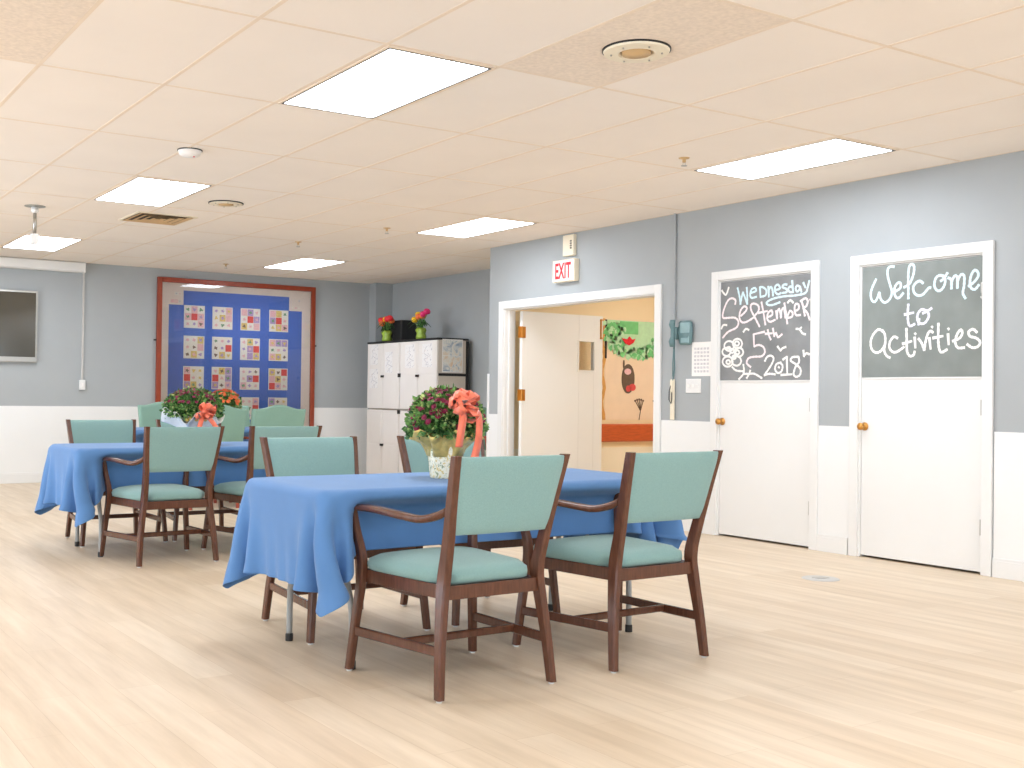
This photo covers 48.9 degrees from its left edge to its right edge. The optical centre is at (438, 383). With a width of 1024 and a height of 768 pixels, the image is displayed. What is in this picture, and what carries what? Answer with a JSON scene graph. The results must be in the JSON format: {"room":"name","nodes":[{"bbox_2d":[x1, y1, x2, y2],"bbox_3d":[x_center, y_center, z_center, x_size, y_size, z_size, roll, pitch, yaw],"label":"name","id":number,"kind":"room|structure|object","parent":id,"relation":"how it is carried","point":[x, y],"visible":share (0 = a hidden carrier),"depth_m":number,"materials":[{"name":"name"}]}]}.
{"room":"care facility","nodes":[
{"label":"care facility","id":0,"kind":"room"},
{"bbox_2d":[0,263,369,407],"bbox_3d":[-5.402,-0.166,13.024,11.150,2.651,0.120,1,-1,-32],"label":"wall","id":1,"kind":"structure","parent":0,"point":[120,302],"depth_m":13.87,"materials":[{"name":"grey paint"}]},
{"bbox_2d":[0,289,37,362],"bbox_3d":[-5.345,-0.688,12.959,1.380,0.845,0.050,1,-1,-32],"label":"television","id":2,"kind":"object","parent":1,"relation":"attached to","point":[18,308],"visible":1,"depth_m":13.19,"materials":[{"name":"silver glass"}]},
{"bbox_2d":[0,256,85,272],"bbox_3d":[-5.468,-1.428,12.844,2.805,0.126,0.118,1,-1,-32],"label":"projection screen","id":3,"kind":"object","parent":1,"relation":"attached to","point":[5,262],"visible":1,"depth_m":13.29,"materials":[{"name":"white paint"}]},
{"bbox_2d":[79,273,85,389],"bbox_3d":[-4.305,-0.640,13.615,0.068,1.420,0.052,1,-1,-32],"label":"conduit","id":4,"kind":"object","parent":1,"relation":"attached to","point":[81,382],"visible":1,"depth_m":13.62,"materials":[{"name":"white plastic"}]},
{"bbox_2d":[0,464,365,483],"bbox_3d":[-5.463,1.097,12.894,10.550,0.122,0.012,1,-1,-32],"label":"baseboard","id":5,"kind":"structure","parent":1,"relation":"attached to","point":[35,477],"depth_m":13.25,"materials":[{"name":"white wood"}]},
{"bbox_2d":[0,406,367,472],"bbox_3d":[-5.461,0.703,12.909,10.557,0.910,0.008,1,-1,-32],"label":"wainscoting","id":6,"kind":"structure","parent":1,"relation":"attached to","point":[27,433],"depth_m":13.43,"materials":[{"name":"white paint"}]},
{"bbox_2d":[154,276,315,425],"bbox_3d":[-2.615,-0.294,14.683,2.254,2.075,0.044,1,-1,-32],"label":"quilt","id":7,"kind":"object","parent":1,"relation":"attached to","point":[256,341],"visible":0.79,"depth_m":14.70,"materials":[{"name":"blue fabric"}]},
{"bbox_2d":[368,269,489,408],"bbox_3d":[0.292,-0.081,14.084,0.385,2.651,4.162,1,-1,-32],"label":"wall","id":8,"kind":"structure","parent":0,"point":[458,304],"depth_m":14.46,"materials":[{"name":"grey paint"}]},
{"bbox_2d":[482,406,486,456],"bbox_3d":[0.602,0.740,12.643,0.603,0.985,0.713,1,-1,-32],"label":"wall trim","id":9,"kind":"structure","parent":0,"point":[484,408],"depth_m":12.80,"materials":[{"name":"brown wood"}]},
{"bbox_2d":[0,473,1023,767],"bbox_3d":[1.133,1.224,6.527,15.320,0.100,18.077,1,-1,-32],"label":"floor","id":10,"kind":"structure","parent":0,"point":[107,661],"depth_m":4.50,"materials":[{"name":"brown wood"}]},
{"bbox_2d":[75,500,102,556],"bbox_3d":[-1.764,0.798,8.050,1.830,0.711,0.758,1,-1,-32],"label":"folding table","id":11,"kind":"object","parent":10,"relation":"on","point":[99,507],"visible":0.19,"depth_m":7.42,"materials":[{"name":"grey metal"}]},
{"bbox_2d":[34,441,265,526],"bbox_3d":[-1.767,0.684,8.052,1.997,0.505,0.929,1,-1,-32],"label":"tablecloth","id":12,"kind":"object","parent":11,"relation":"on","point":[72,477],"visible":0.43,"depth_m":7.54,"materials":[{"name":"blue fabric"}]},
{"bbox_2d":[159,386,224,426],"bbox_3d":[-1.745,0.223,8.055,0.495,0.424,0.456,1,-1,18],"label":"potted mum","id":13,"kind":"object","parent":12,"relation":"on","point":[190,406],"visible":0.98,"depth_m":7.93,"materials":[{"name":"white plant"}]},
{"bbox_2d":[65,419,167,547],"bbox_3d":[-2.402,0.709,8.286,0.643,0.878,0.703,1,-1,-32],"label":"dining chair","id":14,"kind":"object","parent":10,"relation":"on","point":[79,431],"visible":0.27,"depth_m":8.48,"materials":[{"name":"green fabric"}]},
{"bbox_2d":[137,402,163,426],"bbox_3d":[-2.985,0.693,12.509,0.603,0.985,0.713,1,-1,-33],"label":"upholstered chair","id":15,"kind":"object","parent":10,"relation":"on","point":[147,414],"visible":0.15,"depth_m":12.62,"materials":[{"name":"green fabric"}]},
{"bbox_2d":[100,426,224,567],"bbox_3d":[-1.791,0.706,7.332,0.643,0.878,0.703,1,-1,-36],"label":"dining chair","id":16,"kind":"object","parent":10,"relation":"on","point":[165,449],"visible":1,"depth_m":7.15,"materials":[{"name":"green fabric"}]},
{"bbox_2d":[112,484,203,500],"bbox_3d":[-1.815,0.704,7.365,0.525,0.083,0.520,1,-1,-36],"label":"seat cushion","id":17,"kind":"object","parent":16,"relation":"on","point":[155,492],"depth_m":7.20,"materials":[{"name":"teal fabric"}]},
{"bbox_2d":[155,419,238,541],"bbox_3d":[-1.824,0.720,8.639,0.643,0.878,0.703,1,-1,-30],"label":"dining chair","id":18,"kind":"object","parent":10,"relation":"on","point":[174,516],"visible":0.07,"depth_m":8.70,"materials":[{"name":"brown wood"}]},
{"bbox_2d":[189,405,246,509],"bbox_3d":[-2.228,0.684,10.754,0.603,0.985,0.713,1,-1,-34],"label":"upholstered chair","id":19,"kind":"object","parent":10,"relation":"on","point":[234,421],"visible":0.13,"depth_m":10.58,"materials":[{"name":"green fabric"}]},
{"bbox_2d":[235,405,249,426],"bbox_3d":[-2.333,0.706,12.920,0.603,0.985,0.713,1,-1,-32],"label":"upholstered chair","id":20,"kind":"object","parent":10,"relation":"on","point":[247,424],"visible":0.02,"depth_m":13.24,"materials":[{"name":"teal fabric"}]},
{"bbox_2d":[201,426,321,549],"bbox_3d":[-1.204,0.718,7.744,0.643,0.878,0.703,1,-1,-35],"label":"dining chair","id":21,"kind":"object","parent":10,"relation":"on","point":[233,491],"visible":0.3,"depth_m":7.51,"materials":[{"name":"teal fabric"}]},
{"bbox_2d":[214,481,245,495],"bbox_3d":[-1.227,0.716,7.777,0.525,0.083,0.520,1,-1,-35],"label":"seat cushion","id":22,"kind":"object","parent":21,"relation":"on","point":[234,488],"depth_m":7.68,"materials":[{"name":"teal fabric"}]},
{"bbox_2d":[229,405,305,502],"bbox_3d":[-1.706,0.694,11.083,0.603,0.985,0.713,1,-1,-32],"label":"upholstered chair","id":23,"kind":"object","parent":10,"relation":"on","point":[275,415],"visible":0.26,"depth_m":10.79,"materials":[{"name":"green fabric"}]},
{"bbox_2d":[259,436,430,644],"bbox_3d":[-0.473,0.701,5.330,0.643,0.878,0.703,1,-1,-33],"label":"dining chair","id":24,"kind":"object","parent":10,"relation":"on","point":[295,456],"visible":0.31,"depth_m":5.49,"materials":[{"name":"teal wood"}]},
{"bbox_2d":[366,409,400,473],"bbox_3d":[-0.563,0.791,14.957,0.495,0.903,0.872,1,-1,-32],"label":"storage cabinet","id":25,"kind":"object","parent":10,"relation":"on","point":[382,456],"visible":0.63,"depth_m":14.83,"materials":[{"name":"white wood"}]},
{"bbox_2d":[367,340,400,409],"bbox_3d":[-0.552,-0.112,14.967,0.495,0.902,0.874,1,-1,-32],"label":"storage cabinet","id":26,"kind":"object","parent":25,"relation":"on","point":[387,394],"visible":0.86,"depth_m":14.79,"materials":[{"name":"white wood"}]},
{"bbox_2d":[369,369,377,387],"bbox_3d":[-0.869,-0.073,15.053,0.002,0.255,0.230,1,-1,-32],"label":"drawing","id":27,"kind":"object","parent":26,"relation":"attached to","point":[373,383],"visible":1,"depth_m":15.05,"materials":[{"name":"paper"}]},
{"bbox_2d":[370,345,377,364],"bbox_3d":[-0.862,-0.390,15.052,0.002,0.270,0.210,1,-1,-32],"label":"drawing","id":28,"kind":"object","parent":26,"relation":"attached to","point":[374,348],"visible":1,"depth_m":15.05,"materials":[{"name":"paper"}]},
{"bbox_2d":[375,315,394,340],"bbox_3d":[-0.690,-0.736,14.937,0.263,0.342,0.314,1,-1,13],"label":"tulip vase","id":29,"kind":"object","parent":26,"relation":"on","point":[385,322],"visible":0.98,"depth_m":14.89,"materials":[{"name":"green plant"}]},
{"bbox_2d":[385,352,391,372],"bbox_3d":[-0.652,-0.284,14.717,0.002,0.275,0.190,1,-1,-32],"label":"drawing","id":30,"kind":"object","parent":26,"relation":"attached to","point":[388,355],"visible":1,"depth_m":14.72,"materials":[{"name":"paper"}]},
{"bbox_2d":[382,320,416,340],"bbox_3d":[-0.535,-0.703,15.153,0.244,0.285,0.540,1,-1,-32],"label":"loudspeaker","id":31,"kind":"object","parent":26,"relation":"on","point":[401,331],"visible":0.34,"depth_m":14.93,"materials":[{"name":"black plastic"}]},
{"bbox_2d":[382,321,400,340],"bbox_3d":[-0.636,-0.705,15.089,0.004,0.245,0.500,1,-1,-32],"label":"grille","id":32,"kind":"object","parent":31,"relation":"attached to","point":[396,332],"depth_m":14.96,"materials":[{"name":"black plastic"}]},
{"bbox_2d":[399,410,411,472],"bbox_3d":[-0.088,0.789,14.204,0.495,0.903,0.912,1,-1,-32],"label":"storage cabinet","id":33,"kind":"object","parent":10,"relation":"on","point":[402,416],"visible":0.14,"depth_m":14.41,"materials":[{"name":"white wood"}]},
{"bbox_2d":[399,337,468,409],"bbox_3d":[-0.077,-0.114,14.215,0.495,0.902,0.914,1,-1,-32],"label":"storage cabinet","id":34,"kind":"object","parent":33,"relation":"on","point":[414,381],"visible":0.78,"depth_m":13.96,"materials":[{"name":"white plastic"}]},
{"bbox_2d":[405,344,414,367],"bbox_3d":[-0.366,-0.351,14.265,0.002,0.297,0.230,1,-1,-32],"label":"drawing","id":35,"kind":"object","parent":34,"relation":"attached to","point":[409,349],"visible":1,"depth_m":14.27,"materials":[{"name":"paper"}]},
{"bbox_2d":[409,308,430,338],"bbox_3d":[-0.248,-0.758,14.233,0.268,0.382,0.339,1,-1,-12],"label":"tulip vase","id":36,"kind":"object","parent":34,"relation":"on","point":[421,332],"visible":0.97,"depth_m":14.19,"materials":[{"name":"green plant"}]},
{"bbox_2d":[422,343,431,366],"bbox_3d":[-0.141,-0.354,13.908,0.002,0.291,0.235,1,-1,-32],"label":"drawing","id":37,"kind":"object","parent":34,"relation":"attached to","point":[426,348],"visible":1,"depth_m":13.90,"materials":[{"name":"paper"}]},
{"bbox_2d":[442,339,462,372],"bbox_3d":[0.173,-0.345,13.826,0.300,0.410,0.005,1,-1,-32],"label":"print","id":38,"kind":"object","parent":34,"relation":"attached to","point":[452,349],"visible":1,"depth_m":13.82,"materials":[{"name":"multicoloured paper"}]},
{"bbox_2d":[345,454,569,702],"bbox_3d":[0.080,0.698,4.350,0.643,0.878,0.703,1,-1,-34],"label":"dining chair","id":39,"kind":"object","parent":10,"relation":"on","point":[496,494],"visible":0.99,"depth_m":4.17,"materials":[{"name":"brown wood"}]},
{"bbox_2d":[367,546,527,584],"bbox_3d":[0.057,0.696,4.384,0.525,0.083,0.520,1,-1,-34],"label":"seat cushion","id":40,"kind":"object","parent":39,"relation":"on","point":[472,565],"depth_m":4.23,"materials":[{"name":"teal fabric"}]},
{"bbox_2d":[285,534,631,669],"bbox_3d":[0.119,0.790,5.112,1.830,0.711,0.758,1,-1,-32],"label":"folding table","id":41,"kind":"object","parent":10,"relation":"on","point":[289,623],"visible":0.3,"depth_m":4.96,"materials":[{"name":"laminate"}]},
{"bbox_2d":[223,468,686,616],"bbox_3d":[0.118,0.672,5.111,2.000,0.496,0.916,1,-1,-32],"label":"tablecloth","id":42,"kind":"object","parent":41,"relation":"on","point":[297,531],"visible":0.6,"depth_m":4.64,"materials":[{"name":"blue fabric"}]},
{"bbox_2d":[402,383,489,478],"bbox_3d":[0.037,0.209,5.064,0.407,0.433,0.386,0,-1,27],"label":"potted mum","id":43,"kind":"object","parent":42,"relation":"on","point":[444,420],"visible":1,"depth_m":4.95,"materials":[{"name":"green plant"}]},
{"bbox_2d":[397,436,560,626],"bbox_3d":[0.177,0.714,5.739,0.643,0.878,0.703,1,-1,-31],"label":"dining chair","id":44,"kind":"object","parent":10,"relation":"on","point":[414,458],"visible":0.14,"depth_m":5.81,"materials":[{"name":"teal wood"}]},
{"bbox_2d":[512,450,722,672],"bbox_3d":[0.772,0.712,4.816,0.643,0.878,0.703,1,-1,-34],"label":"dining chair","id":45,"kind":"object","parent":10,"relation":"on","point":[661,486],"visible":0.91,"depth_m":4.62,"materials":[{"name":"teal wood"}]},
{"bbox_2d":[533,534,681,567],"bbox_3d":[0.749,0.709,4.850,0.525,0.083,0.520,1,-1,-34],"label":"seat cushion","id":46,"kind":"object","parent":45,"relation":"on","point":[588,551],"depth_m":4.68,"materials":[{"name":"teal fabric"}]},
{"bbox_2d":[801,575,839,581],"bbox_3d":[2.326,1.188,6.841,0.228,0.008,0.230,1,-1,-32],"label":"floor outlet","id":47,"kind":"object","parent":10,"relation":"on","point":[808,577],"visible":1,"depth_m":6.84,"materials":[{"name":"grey plastic"}]},
{"bbox_3d":[-2.535,0.828,11.794,1.830,0.711,0.758,1,-1,-32],"label":"folding table","id":48,"kind":"object","parent":10,"relation":"on","visible":0},
{"bbox_2d":[136,427,248,442],"bbox_3d":[-2.537,0.706,11.795,1.947,0.487,0.868,1,-1,-32],"label":"tablecloth","id":49,"kind":"object","parent":48,"relation":"on","point":[139,430],"visible":0.03,"depth_m":11.20,"materials":[{"name":"blue fabric"}]},
{"bbox_2d":[213,389,241,408],"bbox_3d":[-2.277,0.257,11.929,0.388,0.424,0.400,1,-1,10],"label":"potted mum","id":50,"kind":"object","parent":49,"relation":"on","point":[229,397],"visible":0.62,"depth_m":11.85,"materials":[{"name":"orange plant"}]},
{"bbox_2d":[0,0,1023,283],"bbox_3d":[1.169,-1.527,6.556,15.320,0.100,18.077,1,-1,-32],"label":"ceiling","id":51,"kind":"structure","parent":0,"point":[144,40],"depth_m":6.39,"materials":[{"name":"tile"}]},
{"bbox_2d":[24,204,45,244],"bbox_3d":[-3.410,-1.341,9.487,0.170,0.325,0.170,1,-1,-32],"label":"projector mount","id":52,"kind":"object","parent":51,"relation":"attached to","point":[34,238],"visible":1,"depth_m":9.47,"materials":[{"name":"silver metal"}]},
{"bbox_2d":[1,234,83,251],"bbox_3d":[-4.197,-1.484,11.857,0.584,0.009,1.193,1,-1,-32],"label":"recessed light","id":53,"kind":"object","parent":51,"relation":"in","point":[46,243],"visible":0.97,"depth_m":11.85,"materials":[{"name":"white plastic"}]},
{"bbox_2d":[0,0,96,62],"bbox_3d":[-1.841,-1.537,4.695,0.586,0.005,1.195,1,-1,-32],"label":"tile","id":54,"kind":"object","parent":51,"relation":"attached to","point":[29,29],"depth_m":4.78,"materials":[{"name":"tile"}]},
{"bbox_2d":[92,176,213,206],"bbox_3d":[-2.246,-1.492,8.764,0.584,0.009,1.193,1,-1,-32],"label":"recessed light","id":55,"kind":"object","parent":51,"relation":"in","point":[139,190],"visible":1,"depth_m":8.71,"materials":[{"name":"white plastic"}]},
{"bbox_2d":[119,211,197,225],"bbox_3d":[-2.517,-1.480,10.074,0.540,0.012,0.580,1,-1,-32],"label":"ceiling vent","id":56,"kind":"object","parent":51,"relation":"in","point":[139,216],"visible":1,"depth_m":10.06,"materials":[{"name":"beige plastic"}]},
{"bbox_2d":[177,147,202,157],"bbox_3d":[-1.599,-1.481,7.225,0.160,0.047,0.160,1,-1,-32],"label":"smoke detector","id":57,"kind":"object","parent":51,"relation":"attached to","point":[186,152],"visible":1,"depth_m":7.17,"materials":[{"name":"white plastic"}]},
{"bbox_2d":[208,200,243,206],"bbox_3d":[-1.725,-1.475,9.118,0.291,0.022,0.332,1,-1,-32],"label":"ceiling vent","id":58,"kind":"object","parent":51,"relation":"attached to","point":[221,203],"visible":1,"depth_m":9.11,"materials":[{"name":"beige plastic"}]},
{"bbox_2d":[262,258,347,270],"bbox_3d":[-1.619,-1.433,13.483,0.584,0.009,1.193,1,-1,-32],"label":"recessed light","id":59,"kind":"object","parent":51,"relation":"in","point":[302,264],"visible":1,"depth_m":13.45,"materials":[{"name":"white plastic"}]},
{"bbox_2d":[278,45,495,118],"bbox_3d":[-0.294,-1.500,5.670,0.584,0.009,1.193,1,-1,-32],"label":"recessed light","id":60,"kind":"object","parent":51,"relation":"in","point":[391,78],"visible":1,"depth_m":5.59,"materials":[{"name":"white plastic"}]},
{"bbox_2d":[414,216,537,237],"bbox_3d":[0.332,-1.442,10.389,0.584,0.009,1.193,1,-1,-32],"label":"recessed light","id":61,"kind":"object","parent":51,"relation":"in","point":[482,225],"visible":1,"depth_m":10.34,"materials":[{"name":"white plastic"}]},
{"bbox_2d":[0,0,1023,282],"bbox_3d":[-0.561,-1.510,5.465,10.830,0.002,17.837,1,-1,-32],"label":"ceiling grid","id":62,"kind":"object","parent":51,"relation":"attached to","point":[86,15],"depth_m":6.31,"materials":[{"name":"white metal"}]},
{"bbox_2d":[602,39,670,62],"bbox_3d":[0.873,-1.484,4.961,0.326,0.028,0.330,1,-1,-32],"label":"ceiling speaker","id":63,"kind":"object","parent":51,"relation":"attached to","point":[633,50],"visible":1,"depth_m":4.95,"materials":[{"name":"beige plastic"}]},
{"bbox_2d":[503,0,788,85],"bbox_3d":[0.872,-1.499,4.964,0.586,0.005,1.195,1,-1,-32],"label":"tile","id":64,"kind":"object","parent":51,"relation":"attached to","point":[689,27],"depth_m":4.84,"materials":[{"name":"tile"}]},
{"bbox_2d":[679,157,689,166],"bbox_3d":[1.590,-1.437,7.273,0.072,0.053,0.071,1,-1,-32],"label":"sprinkler head","id":65,"kind":"object","parent":51,"relation":"attached to","point":[683,159],"visible":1,"depth_m":7.26},
{"bbox_2d":[691,137,898,179],"bbox_3d":[2.283,-1.450,7.296,0.584,0.009,1.193,1,-1,-32],"label":"recessed light","id":66,"kind":"object","parent":51,"relation":"in","point":[836,149],"visible":1,"depth_m":7.24,"materials":[{"name":"white plastic"}]},
{"bbox_2d":[514,297,654,448],"bbox_3d":[3.788,-0.061,11.774,5.276,2.651,3.475,1,-1,-32],"label":"wall","id":67,"kind":"structure","parent":0,"point":[642,309],"depth_m":12.40,"materials":[{"name":"yellow paint"}]},
{"bbox_2d":[514,447,652,472],"bbox_3d":[2.882,0.994,13.065,5.156,0.545,0.010,1,-1,-32],"label":"trim","id":68,"kind":"structure","parent":67,"relation":"attached to","point":[612,458],"depth_m":12.48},
{"bbox_2d":[601,424,652,441],"bbox_3d":[3.081,0.564,13.171,3.320,0.196,0.045,1,-1,-32],"label":"rail","id":69,"kind":"object","parent":67,"relation":"attached to","point":[610,432],"visible":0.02,"depth_m":12.53,"materials":[{"name":"orange wood"}]},
{"bbox_2d":[602,318,653,419],"bbox_3d":[2.313,-0.154,12.701,1.244,1.121,0.024,1,-1,-32],"label":"mural","id":70,"kind":"object","parent":67,"relation":"attached to","point":[628,351],"visible":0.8,"depth_m":12.58,"materials":[{"name":"beige paint"}]},
{"bbox_2d":[489,150,1023,523],"bbox_3d":[4.227,-0.118,6.021,0.120,2.651,13.675,1,-1,-32],"label":"wall","id":71,"kind":"structure","parent":0,"point":[982,199],"depth_m":8.20,"materials":[{"name":"grey paint"}]},
{"bbox_2d":[486,374,489,456],"bbox_3d":[0.526,0.557,11.770,0.044,1.330,0.027,1,-1,-32],"label":"trim","id":72,"kind":"structure","parent":71,"relation":"attached to","point":[488,375],"depth_m":11.76,"materials":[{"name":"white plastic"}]},
{"bbox_2d":[517,311,602,470],"bbox_3d":[1.277,0.240,11.815,1.157,1.960,0.064,1,-1,-34],"label":"door","id":73,"kind":"structure","parent":71,"relation":"in","point":[560,403],"depth_m":11.81,"materials":[{"name":"white paint"}]},
{"bbox_2d":[553,258,578,282],"bbox_3d":[1.206,-1.074,10.665,0.064,0.210,0.330,1,-1,-32],"label":"exit sign","id":74,"kind":"object","parent":71,"relation":"attached to","point":[567,270],"visible":1,"depth_m":10.62,"materials":[{"name":"beige plastic"}]},
{"bbox_2d":[563,234,576,256],"bbox_3d":[1.241,-1.311,10.635,0.046,0.200,0.160,1,-1,-32],"label":"fire alarm","id":75,"kind":"object","parent":71,"relation":"attached to","point":[569,241],"visible":1,"depth_m":10.60,"materials":[{"name":"beige plastic"}]},
{"bbox_2d":[497,284,662,455],"bbox_3d":[1.315,0.185,10.627,0.162,2.070,2.391,1,-1,-32],"label":"trim","id":76,"kind":"structure","parent":71,"relation":"attached to","point":[506,326],"depth_m":11.14,"materials":[{"name":"white wood"}]},
{"bbox_2d":[668,379,674,419],"bbox_3d":[1.958,0.131,9.446,0.037,0.340,0.044,1,-1,-32],"label":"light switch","id":77,"kind":"object","parent":71,"relation":"attached to","point":[672,382],"visible":1,"depth_m":9.44,"materials":[{"name":"beige plastic"}]},
{"bbox_2d":[673,213,676,318],"bbox_3d":[1.990,-0.990,9.457,0.027,0.891,0.024,1,-1,-32],"label":"conduit pipe","id":78,"kind":"object","parent":71,"relation":"attached to","point":[675,214],"visible":1,"depth_m":9.45,"materials":[{"name":"grey metal"}]},
{"bbox_2d":[669,320,692,379],"bbox_3d":[2.003,-0.269,9.338,0.104,0.532,0.243,1,-1,-32],"label":"phone","id":79,"kind":"object","parent":71,"relation":"attached to","point":[684,332],"visible":1,"depth_m":9.34,"materials":[{"name":"blue plastic"}]},
{"bbox_2d":[686,379,700,392],"bbox_3d":[2.099,0.015,9.263,0.016,0.116,0.170,1,-1,-32],"label":"wall switch","id":80,"kind":"object","parent":71,"relation":"attached to","point":[692,385],"visible":1,"depth_m":9.26,"materials":[{"name":"white plastic"}]},
{"bbox_2d":[692,341,710,375],"bbox_3d":[2.153,-0.205,9.195,0.003,0.280,0.217,1,-1,-32],"label":"wall calendar","id":81,"kind":"object","parent":71,"relation":"attached to","point":[701,351],"visible":1,"depth_m":9.19,"materials":[{"name":"white paper"}]},
{"bbox_2d":[694,347,708,372],"bbox_3d":[2.152,-0.197,9.194,0.001,0.204,0.165,1,-1,-32],"label":"print","id":82,"kind":"object","parent":81,"relation":"attached to","point":[701,354],"depth_m":9.19},
{"bbox_2d":[488,414,1023,561],"bbox_3d":[4.202,0.752,6.008,0.108,0.910,13.683,1,-1,-32],"label":"wainscoting","id":83,"kind":"structure","parent":71,"relation":"attached to","point":[676,436],"depth_m":8.01,"materials":[{"name":"white paint"}]},
{"bbox_2d":[709,260,820,549],"bbox_3d":[2.523,0.155,8.661,0.177,2.118,1.060,1,-1,-32],"label":"door","id":84,"kind":"structure","parent":71,"relation":"in","point":[765,487],"depth_m":8.61,"materials":[{"name":"white wood"}]},
{"bbox_2d":[720,273,810,381],"bbox_3d":[2.508,-0.418,8.647,0.008,0.795,0.903,1,-1,-32],"label":"chalkboard","id":85,"kind":"object","parent":84,"relation":"attached to","point":[765,328],"visible":1,"depth_m":8.63,"materials":[{"name":"stone"}]},
{"bbox_2d":[721,338,801,379],"bbox_3d":[2.483,-0.198,8.674,0.001,0.338,0.801,1,-1,-32],"label":"drawing","id":86,"kind":"object","parent":85,"relation":"on","point":[741,358],"depth_m":8.66,"materials":[{"name":"white paint"}]},
{"bbox_2d":[682,519,1023,581],"bbox_3d":[4.148,1.145,5.968,0.012,0.122,13.675,1,-1,-32],"label":"baseboard","id":87,"kind":"structure","parent":71,"relation":"attached to","point":[1001,568],"depth_m":7.96,"materials":[{"name":"white wood"}]},
{"bbox_2d":[848,240,994,576],"bbox_3d":[3.236,0.154,7.530,0.177,2.115,1.063,1,-1,-32],"label":"door","id":88,"kind":"structure","parent":71,"relation":"in","point":[921,449],"depth_m":7.47,"materials":[{"name":"white wood"}]},
{"bbox_2d":[862,256,982,378],"bbox_3d":[3.222,-0.428,7.515,0.008,0.780,0.904,1,-1,-32],"label":"chalkboard","id":89,"kind":"object","parent":88,"relation":"attached to","point":[920,319],"visible":1,"depth_m":7.49,"materials":[{"name":"black stone"}]},
{"bbox_2d":[732,535,975,571],"bbox_3d":[2.946,0.190,8.136,0.020,2.048,2.258,1,-1,-32],"label":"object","id":90,"kind":"structure","parent":0,"point":[732,535],"depth_m":7.80,"materials":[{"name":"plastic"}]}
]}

